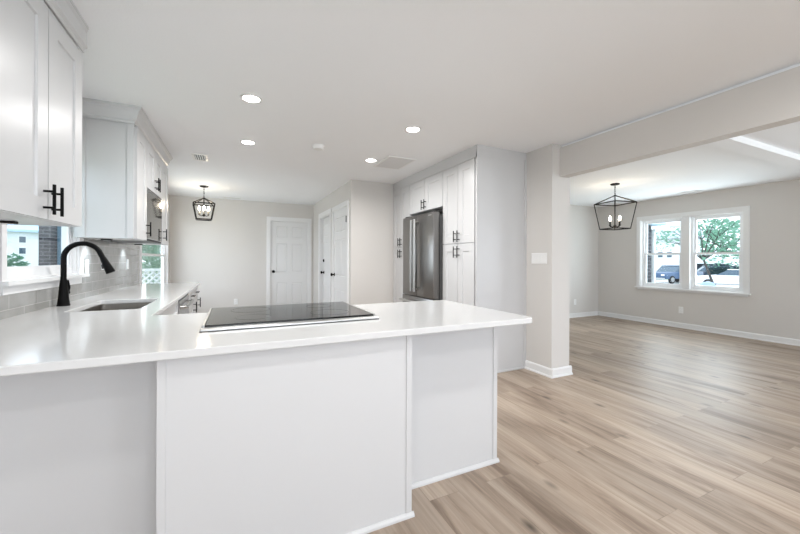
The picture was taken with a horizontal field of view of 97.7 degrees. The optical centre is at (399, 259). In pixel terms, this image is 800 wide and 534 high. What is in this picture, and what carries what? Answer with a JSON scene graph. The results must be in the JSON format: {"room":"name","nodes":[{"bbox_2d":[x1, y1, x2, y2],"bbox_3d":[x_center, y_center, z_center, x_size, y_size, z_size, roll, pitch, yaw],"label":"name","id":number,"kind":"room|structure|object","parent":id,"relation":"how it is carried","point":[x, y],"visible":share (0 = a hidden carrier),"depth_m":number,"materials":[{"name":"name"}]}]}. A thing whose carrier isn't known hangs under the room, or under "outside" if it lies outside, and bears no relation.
{"room":"kitchen","nodes":[
{"label":"kitchen","id":0,"kind":"room"},
{"bbox_2d":[38,226,56,265],"bbox_3d":[-7.427,0.185,7.384,0.185,3.800,0.320,0,0,-25],"label":"brick pier","id":1,"kind":"object","parent":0,"point":[47,234],"depth_m":7.26,"materials":[{"name":"grey brick"}]},
{"bbox_2d":[0,194,169,295],"bbox_3d":[-1.840,-0.003,1.215,0.085,2.413,12.172,0,0,-25],"label":"wall","id":2,"kind":"structure","parent":0,"point":[168,194],"depth_m":6.57,"materials":[{"name":"beige paint"}]},
{"bbox_2d":[0,0,81,226],"bbox_3d":[-1.555,-0.652,1.218,0.428,0.967,1.135,0,0,-25],"label":"upper cabinet","id":3,"kind":"object","parent":2,"relation":"attached to","point":[41,63],"visible":0.99,"depth_m":1.41,"materials":[{"name":"white paint"}]},
{"bbox_2d":[0,221,18,223],"bbox_3d":[-1.716,-0.163,1.520,0.070,0.012,0.042,0,0,-25],"label":"light","id":4,"kind":"object","parent":3,"relation":"attached to","point":[1,222],"visible":1,"depth_m":1.51,"materials":[{"name":"brown metal"}]},
{"bbox_2d":[44,0,88,52],"bbox_3d":[-1.384,-1.137,1.298,0.024,0.139,1.136,0,0,-25],"label":"trim","id":5,"kind":"structure","parent":3,"relation":"attached to","point":[66,12],"depth_m":1.65,"materials":[{"name":"white paint"}]},
{"bbox_2d":[0,224,89,294],"bbox_3d":[-2.314,-0.359,2.280,0.130,1.087,1.121,0,0,-25],"label":"window","id":6,"kind":"structure","parent":2,"relation":"in","point":[14,279],"depth_m":2.19,"materials":[{"name":"white paint"}]},
{"bbox_2d":[0,239,138,319],"bbox_3d":[-2.436,0.069,2.580,0.009,0.478,4.150,0,0,-25],"label":"backsplash","id":7,"kind":"structure","parent":2,"relation":"attached to","point":[117,254],"depth_m":3.00,"materials":[{"name":"grey tile"}]},
{"bbox_2d":[85,260,88,273],"bbox_3d":[-2.561,0.056,2.864,0.008,0.116,0.072,0,0,-25],"label":"outlet","id":8,"kind":"object","parent":7,"relation":"attached to","point":[86,261],"visible":1,"depth_m":2.85,"materials":[{"name":"white plastic"}]},
{"bbox_2d":[74,117,150,240],"bbox_3d":[-2.352,-0.649,2.899,0.428,0.957,0.380,0,0,-25],"label":"upper cabinet","id":9,"kind":"object","parent":2,"relation":"attached to","point":[114,154],"visible":0.88,"depth_m":2.75,"materials":[{"name":"white paint"}]},
{"bbox_2d":[82,97,172,166],"bbox_3d":[-2.571,-1.148,3.373,0.437,0.125,1.560,0,0,-25],"label":"trim","id":10,"kind":"structure","parent":2,"relation":"attached to","point":[91,108],"depth_m":2.75,"materials":[{"name":"white paint"}]},
{"bbox_2d":[120,162,167,244],"bbox_3d":[-2.829,-0.651,3.906,0.428,0.957,0.375,0,0,-25],"label":"upper cabinet","id":11,"kind":"object","parent":2,"relation":"attached to","point":[164,199],"visible":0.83,"depth_m":3.98,"materials":[{"name":"white paint"}]},
{"bbox_2d":[139,210,168,283],"bbox_3d":[-3.803,-0.059,5.418,0.130,1.697,2.136,0,0,-25],"label":"window","id":12,"kind":"structure","parent":2,"relation":"in","point":[164,255],"depth_m":6.23,"materials":[{"name":"white paint"}]},
{"bbox_2d":[147,141,161,198],"bbox_3d":[-2.590,-0.890,3.404,0.428,0.478,0.733,0,0,-25],"label":"upper cabinet","id":13,"kind":"object","parent":2,"relation":"attached to","point":[154,163],"visible":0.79,"depth_m":3.44,"materials":[{"name":"white paint"}]},
{"bbox_2d":[102,189,161,243],"bbox_3d":[-2.606,-0.410,3.397,0.380,0.469,0.725,0,0,-25],"label":"microwave","id":14,"kind":"object","parent":13,"relation":"attached to","point":[154,204],"visible":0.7,"depth_m":3.44,"materials":[{"name":"grey metal"}]},
{"bbox_2d":[170,195,312,312],"bbox_3d":[-3.168,-0.007,7.243,2.682,2.413,0.140,0,0,-25],"label":"wall","id":15,"kind":"structure","parent":0,"point":[226,254],"depth_m":7.00,"materials":[{"name":"beige paint"}]},
{"bbox_2d":[266,216,311,304],"bbox_3d":[-2.398,0.148,7.567,0.930,2.108,0.174,0,0,-25],"label":"door","id":16,"kind":"structure","parent":15,"relation":"in","point":[288,240],"depth_m":7.54,"materials":[{"name":"white paint"}]},
{"bbox_2d":[313,180,358,304],"bbox_3d":[-1.309,-0.001,6.594,0.120,2.413,2.906,0,0,-25],"label":"wall","id":17,"kind":"structure","parent":0,"point":[349,191],"depth_m":5.31,"materials":[{"name":"beige paint"}]},
{"bbox_2d":[318,208,331,302],"bbox_3d":[-1.402,0.138,6.767,0.138,2.135,1.000,0,0,-25],"label":"door","id":18,"kind":"structure","parent":17,"relation":"in","point":[325,218],"depth_m":6.98,"materials":[{"name":"white paint"}]},
{"bbox_2d":[330,200,348,303],"bbox_3d":[-0.970,0.144,5.791,0.193,2.125,0.975,0,0,-25],"label":"door","id":19,"kind":"structure","parent":17,"relation":"in","point":[340,213],"depth_m":5.74,"materials":[{"name":"white paint"}]},
{"bbox_2d":[358,180,392,303],"bbox_3d":[-0.088,0.003,5.628,1.260,2.413,0.114,0,0,-25],"label":"wall","id":20,"kind":"structure","parent":0,"point":[375,202],"depth_m":5.43,"materials":[{"name":"beige paint"}]},
{"bbox_2d":[72,0,799,206],"bbox_3d":[2.021,-1.257,2.966,8.665,0.178,12.312,0,0,-25],"label":"ceiling","id":21,"kind":"structure","parent":0,"point":[347,77],"depth_m":2.33,"materials":[{"name":"paint"}]},
{"bbox_2d":[191,153,208,161],"bbox_3d":[-2.354,-1.206,4.122,0.160,0.010,0.300,0,0,-25],"label":"ceiling vent","id":22,"kind":"object","parent":21,"relation":"in","point":[199,157],"visible":1,"depth_m":4.11,"materials":[{"name":"white plastic"}]},
{"bbox_2d":[192,185,214,220],"bbox_3d":[-3.227,-0.934,5.756,0.323,0.560,0.323,0,0,-31],"label":"lantern pendant","id":23,"kind":"object","parent":21,"relation":"hanging from","point":[202,186],"visible":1,"depth_m":5.72,"materials":[{"name":"brown metal"}]},
{"bbox_2d":[240,140,255,144],"bbox_3d":[-1.560,-1.205,3.591,0.156,0.006,0.156,0,0,-25],"label":"recessed light","id":24,"kind":"object","parent":21,"relation":"in","point":[248,142],"visible":1,"depth_m":3.59,"materials":[{"name":"white plastic"}]},
{"bbox_2d":[240,93,261,102],"bbox_3d":[-1.111,-1.203,2.614,0.156,0.006,0.156,0,0,-25],"label":"recessed light","id":25,"kind":"object","parent":21,"relation":"in","point":[251,98],"visible":1,"depth_m":2.60,"materials":[{"name":"white plastic"}]},
{"bbox_2d":[311,144,324,150],"bbox_3d":[-0.867,-1.187,3.704,0.140,0.038,0.140,0,0,-25],"label":"smoke detector","id":26,"kind":"object","parent":21,"relation":"attached to","point":[318,147],"visible":1,"depth_m":3.67,"materials":[{"name":"white plastic"}]},
{"bbox_2d":[365,158,376,161],"bbox_3d":[-0.350,-1.200,4.222,0.156,0.006,0.156,0,0,-25],"label":"recessed light","id":27,"kind":"object","parent":21,"relation":"in","point":[367,159],"visible":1,"depth_m":4.22,"materials":[{"name":"white plastic"}]},
{"bbox_2d":[373,156,416,169],"bbox_3d":[-0.071,-1.198,4.336,0.360,0.010,0.500,0,0,-25],"label":"ceiling vent","id":28,"kind":"object","parent":21,"relation":"in","point":[391,162],"visible":1,"depth_m":4.30,"materials":[{"name":"white plastic"}]},
{"bbox_2d":[404,126,420,132],"bbox_3d":[0.119,-1.199,3.220,0.156,0.006,0.156,0,0,-25],"label":"recessed light","id":29,"kind":"object","parent":21,"relation":"in","point":[412,129],"visible":1,"depth_m":3.21,"materials":[{"name":"white plastic"}]},
{"bbox_2d":[594,183,636,229],"bbox_3d":[3.291,-0.814,5.355,0.412,0.698,0.412,0,0,-14],"label":"lantern pendant","id":30,"kind":"object","parent":21,"relation":"hanging from","point":[612,184],"visible":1,"depth_m":5.33,"materials":[{"name":"brown metal"}]},
{"bbox_2d":[560,66,799,177],"bbox_3d":[3.176,-1.014,0.614,0.116,0.301,6.790,0,0,-25],"label":"beam","id":31,"kind":"structure","parent":21,"relation":"attached to","point":[772,101],"depth_m":2.58,"materials":[{"name":"beige paint"}]},
{"bbox_2d":[678,190,701,193],"bbox_3d":[4.928,-1.153,5.954,0.140,0.010,0.300,0,0,-25],"label":"ceiling vent","id":32,"kind":"object","parent":21,"relation":"in","point":[693,190],"visible":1,"depth_m":5.95,"materials":[{"name":"white plastic"}]},
{"bbox_2d":[707,136,799,169],"bbox_3d":[4.014,-1.131,3.767,4.095,0.060,0.170,0,0,-25],"label":"skylight","id":33,"kind":"structure","parent":21,"relation":"attached to","point":[739,144],"depth_m":3.56,"materials":[{"name":"paint"}]},
{"bbox_2d":[202,315,799,533],"bbox_3d":[2.012,1.277,2.966,8.785,0.120,12.432,0,0,-25],"label":"floor","id":34,"kind":"structure","parent":0,"point":[654,428],"depth_m":2.29,"materials":[{"name":"brown wood"}]},
{"bbox_2d":[0,361,156,533],"bbox_3d":[-1.462,0.774,1.511,0.856,0.862,0.709,0,0,-25],"label":"peninsula panel","id":35,"kind":"object","parent":34,"relation":"on","point":[78,446],"visible":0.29,"depth_m":1.27,"materials":[{"name":"white paint"}]},
{"bbox_2d":[160,301,177,314],"bbox_3d":[-1.968,0.772,2.391,0.694,0.862,1.225,0,0,-25],"label":"peninsula panel","id":36,"kind":"object","parent":34,"relation":"on","point":[173,309],"visible":0.03,"depth_m":2.79,"materials":[{"name":"white paint"}]},
{"bbox_2d":[178,294,193,313],"bbox_3d":[-2.361,0.773,3.307,0.673,0.858,0.747,0,0,-25],"label":"dishwasher","id":37,"kind":"object","parent":34,"relation":"on","point":[183,303],"visible":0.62,"depth_m":3.34,"materials":[{"name":"grey metal"}]},
{"bbox_2d":[188,286,200,313],"bbox_3d":[-2.784,0.769,4.114,0.694,0.862,1.053,0,0,-25],"label":"peninsula panel","id":38,"kind":"object","parent":34,"relation":"on","point":[193,308],"visible":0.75,"depth_m":4.24,"materials":[{"name":"white paint"}]},
{"bbox_2d":[0,282,531,376],"bbox_3d":[-1.294,0.328,3.199,2.605,0.030,4.035,0,0,-25],"label":"countertop","id":39,"kind":"structure","parent":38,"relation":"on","point":[53,338],"depth_m":1.56,"materials":[{"name":"white stone"}]},
{"bbox_2d":[56,241,114,305],"bbox_3d":[-2.158,0.091,2.415,0.312,0.437,0.093,0,0,-25],"label":"faucet","id":40,"kind":"object","parent":39,"relation":"on","point":[64,285],"visible":1,"depth_m":2.35,"materials":[{"name":"black metal"}]},
{"bbox_2d":[79,302,151,311],"bbox_3d":[-1.969,0.445,2.445,0.430,0.206,0.725,0,0,-25],"label":"sink","id":41,"kind":"object","parent":39,"relation":"in","point":[121,306],"visible":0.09,"depth_m":2.71,"materials":[{"name":"metal"}]},
{"bbox_2d":[200,301,378,331],"bbox_3d":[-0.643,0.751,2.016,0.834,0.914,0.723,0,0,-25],"label":"cooktop","id":42,"kind":"object","parent":39,"relation":"in","point":[265,316],"visible":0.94,"depth_m":1.85,"materials":[{"name":"grey glass"}]},
{"bbox_2d":[156,335,414,533],"bbox_3d":[-0.446,0.777,1.552,1.015,0.862,0.271,0,0,-25],"label":"peninsula panel","id":43,"kind":"object","parent":34,"relation":"on","point":[312,439],"visible":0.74,"depth_m":1.42,"materials":[{"name":"white paint"}]},
{"bbox_2d":[393,185,416,302],"bbox_3d":[0.302,0.046,5.430,0.723,2.330,0.574,0,0,-25],"label":"pantry cabinet","id":44,"kind":"object","parent":34,"relation":"on","point":[401,197],"visible":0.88,"depth_m":5.34,"materials":[{"name":"white paint"}]},
{"bbox_2d":[399,210,443,301],"bbox_3d":[0.530,0.306,4.719,0.841,1.812,0.837,0,0,-25],"label":"refrigerator","id":45,"kind":"object","parent":34,"relation":"on","point":[423,244],"visible":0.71,"depth_m":4.41,"materials":[{"name":"grey metal"}]},
{"bbox_2d":[412,327,498,488],"bbox_3d":[0.131,0.779,2.287,0.679,0.862,0.747,0,0,-25],"label":"peninsula panel","id":46,"kind":"object","parent":34,"relation":"on","point":[454,373],"visible":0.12,"depth_m":1.97,"materials":[{"name":"white paint"}]},
{"bbox_2d":[443,155,526,372],"bbox_3d":[0.949,0.048,4.065,0.724,2.330,0.668,0,0,-25],"label":"pantry cabinet","id":47,"kind":"object","parent":34,"relation":"on","point":[485,199],"visible":0.84,"depth_m":3.82,"materials":[{"name":"white paint"}]},
{"bbox_2d":[526,144,569,368],"bbox_3d":[1.116,0.007,4.867,0.263,2.413,2.660,0,0,-25],"label":"wall partition","id":48,"kind":"structure","parent":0,"point":[548,193],"depth_m":3.69,"materials":[{"name":"beige paint"}]},
{"bbox_2d":[410,171,442,214],"bbox_3d":[0.619,-0.882,4.769,0.723,0.472,0.886,0,0,-25],"label":"upper cabinet","id":49,"kind":"object","parent":48,"relation":"attached to","point":[426,195],"visible":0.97,"depth_m":4.58,"materials":[{"name":"white paint"}]},
{"bbox_2d":[393,144,525,191],"bbox_3d":[0.655,-1.137,4.740,0.685,0.125,2.120,0,0,-25],"label":"trim","id":50,"kind":"structure","parent":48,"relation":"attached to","point":[479,150],"depth_m":3.90,"materials":[{"name":"white paint"}]},
{"bbox_2d":[524,360,553,378],"bbox_3d":[1.481,1.169,3.752,0.026,0.092,0.379,0,0,-25],"label":"baseboard","id":51,"kind":"structure","parent":48,"relation":"attached to","point":[545,371],"depth_m":3.73,"materials":[{"name":"white paint"}]},
{"bbox_2d":[531,253,546,263],"bbox_3d":[1.493,-0.014,3.754,0.009,0.110,0.204,0,0,-25],"label":"light switch","id":52,"kind":"object","parent":48,"relation":"attached to","point":[537,258],"visible":1,"depth_m":3.74,"materials":[{"name":"white plastic"}]},
{"bbox_2d":[552,365,572,377],"bbox_3d":[1.698,1.170,3.659,0.290,0.092,0.026,0,0,-25],"label":"baseboard","id":53,"kind":"structure","parent":48,"relation":"attached to","point":[565,370],"depth_m":3.66,"materials":[{"name":"white paint"}]},
{"bbox_2d":[569,205,597,313],"bbox_3d":[2.592,0.026,6.963,4.200,2.385,0.130,0,0,-25],"label":"wall","id":54,"kind":"structure","parent":0,"point":[583,280],"depth_m":7.54,"materials":[{"name":"beige paint"}]},
{"bbox_2d":[569,311,597,317],"bbox_3d":[2.546,1.173,6.857,4.033,0.092,0.026,0,0,-25],"label":"baseboard","id":55,"kind":"structure","parent":54,"relation":"attached to","point":[593,313],"depth_m":7.52,"materials":[{"name":"white paint"}]},
{"bbox_2d":[647,225,651,282],"bbox_3d":[4.968,0.697,7.548,0.590,2.860,0.520,0,0,-25],"label":"brick wall","id":56,"kind":"structure","parent":0,"point":[649,226],"depth_m":7.41,"materials":[{"name":"grey brick"}]},
{"bbox_2d":[648,223,665,225],"bbox_3d":[5.096,-0.815,7.617,0.870,0.155,0.800,0,0,-25],"label":"eave","id":57,"kind":"object","parent":56,"relation":"on","point":[657,224],"visible":0.07,"depth_m":7.37,"materials":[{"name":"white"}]},
{"bbox_2d":[598,179,799,339],"bbox_3d":[6.449,0.039,3.565,0.140,2.385,9.316,0,0,-25],"label":"wall","id":58,"kind":"structure","parent":0,"point":[772,308],"depth_m":5.65,"materials":[{"name":"beige paint"}]},
{"bbox_2d":[634,206,750,296],"bbox_3d":[5.145,-0.134,6.252,0.185,1.427,1.732,0,0,-25],"label":"window","id":59,"kind":"structure","parent":58,"relation":"in","point":[688,253],"depth_m":6.19,"materials":[{"name":"white paint"}]},
{"bbox_2d":[598,311,799,345],"bbox_3d":[6.370,1.186,3.530,0.026,0.092,9.316,0,0,-25],"label":"baseboard","id":60,"kind":"structure","parent":58,"relation":"attached to","point":[796,342],"depth_m":5.91,"materials":[{"name":"white paint"}]},
{"label":"outside","id":61,"kind":"structure","parent":0,"visible":0},
{"bbox_2d":[656,280,738,286],"bbox_3d":[25.880,2.188,29.430,48.000,0.020,13.000,0,0,-25],"label":"driveway","id":62,"kind":"structure","parent":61,"point":[657,281],"depth_m":30.98,"materials":[{"name":"concrete"}]},
{"bbox_2d":[656,265,702,283],"bbox_3d":[25.902,1.355,33.003,5.111,1.644,1.940,0,0,-18],"label":"pickup truck","id":63,"kind":"object","parent":62,"relation":"on","point":[670,272],"visible":0.41,"depth_m":31.99,"materials":[{"name":"blue paint"}]},
{"bbox_2d":[656,217,739,282],"bbox_3d":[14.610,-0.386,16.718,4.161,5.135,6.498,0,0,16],"label":"street tree","id":64,"kind":"object","parent":62,"relation":"on","point":[703,258],"visible":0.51,"depth_m":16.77,"materials":[{"name":"green plant"}]},
{"bbox_2d":[697,265,733,274],"bbox_3d":[32.165,1.398,36.549,4.580,1.600,1.942,0,0,33],"label":"parked car","id":65,"kind":"object","parent":62,"relation":"on","point":[702,269],"visible":0.02,"depth_m":36.11,"materials":[{"name":"blue paint"}]},
{"bbox_2d":[696,269,738,284],"bbox_3d":[25.733,1.452,27.048,1.892,1.450,4.630,0,0,-43],"label":"parked car","id":66,"kind":"object","parent":62,"relation":"on","point":[731,276],"visible":0.27,"depth_m":26.78,"materials":[{"name":"white paint"}]},
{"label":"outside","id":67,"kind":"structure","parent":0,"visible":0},
{"bbox_2d":[142,267,667,282],"bbox_3d":[7.352,2.285,31.158,180.000,0.300,170.000,0,0,-25],"label":"ground","id":68,"kind":"structure","parent":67,"point":[149,267],"depth_m":42.03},
{"bbox_2d":[7,252,30,266],"bbox_3d":[-14.418,0.892,12.995,1.160,2.348,1.218,0,0,16],"label":"bush","id":69,"kind":"object","parent":68,"relation":"on","point":[10,262],"visible":0.12,"depth_m":13.01,"materials":[{"name":"green plant"}]},
{"bbox_2d":[7,225,38,265],"bbox_3d":[-29.582,-1.191,27.377,7.800,6.400,7.300,0,0,43],"label":"neighbor house","id":70,"kind":"structure","parent":68,"relation":"on","point":[23,240],"depth_m":25.05,"materials":[{"name":"white"}]},
{"bbox_2d":[57,226,60,264],"bbox_3d":[-7.052,0.211,7.717,0.773,3.750,0.080,0,0,-25],"label":"screen","id":71,"kind":"object","parent":68,"relation":"on","point":[58,227],"visible":0.02,"depth_m":7.53,"materials":[{"name":"blue"}]},
{"bbox_2d":[142,245,160,283],"bbox_3d":[-11.293,-0.915,14.752,5.204,5.997,3.877,0,0,0],"label":"tree","id":72,"kind":"object","parent":68,"relation":"on","point":[148,248],"visible":0.04,"depth_m":14.94,"materials":[{"name":"green plant"}]},
{"bbox_2d":[142,268,160,283],"bbox_3d":[-8.483,1.146,11.114,3.300,1.870,0.230,0,0,-25],"label":"lattice fence","id":73,"kind":"object","parent":68,"relation":"on","point":[153,270],"visible":0.02,"depth_m":11.25,"materials":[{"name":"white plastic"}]},
{"bbox_2d":[142,246,160,268],"bbox_3d":[-12.749,-1.376,19.072,5.404,6.905,3.970,0,0,-25],"label":"tree","id":74,"kind":"object","parent":68,"relation":"on","point":[146,262],"visible":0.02,"depth_m":18.44,"materials":[{"name":"green plant"}]},
{"bbox_2d":[651,223,679,282],"bbox_3d":[6.274,0.608,8.217,2.164,3.047,0.404,0,0,-31],"label":"downspout","id":75,"kind":"object","parent":68,"relation":"on","point":[654,231],"visible":0.46,"depth_m":7.53,"materials":[{"name":"white plastic"}]},
{"bbox_2d":[656,229,703,270],"bbox_3d":[40.452,-1.153,54.000,9.300,6.800,7.800,0,0,37],"label":"neighbor house","id":76,"kind":"structure","parent":68,"relation":"on","point":[661,260],"depth_m":50.85,"materials":[{"name":"white"}]},
{"bbox_2d":[700,282,715,285],"bbox_3d":[12.323,1.512,14.000,0.570,1.281,0.570,0,0,-25],"label":"dome","id":77,"kind":"object","parent":68,"relation":"on","point":[702,283],"visible":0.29,"depth_m":13.85,"materials":[{"name":"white plastic"}]},
{"bbox_2d":[697,257,731,268],"bbox_3d":[38.891,0.967,44.079,4.200,2.550,5.000,0,0,42],"label":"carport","id":78,"kind":"object","parent":68,"relation":"on","point":[700,262],"visible":0.21,"depth_m":42.03,"materials":[{"name":"white"}]},
{"bbox_2d":[705,263,738,284],"bbox_3d":[29.494,1.233,31.013,3.708,1.954,1.021,0,0,42],"label":"hedge","id":79,"kind":"object","parent":68,"relation":"on","point":[715,270],"visible":0.18,"depth_m":31.49,"materials":[{"name":"green plant"}]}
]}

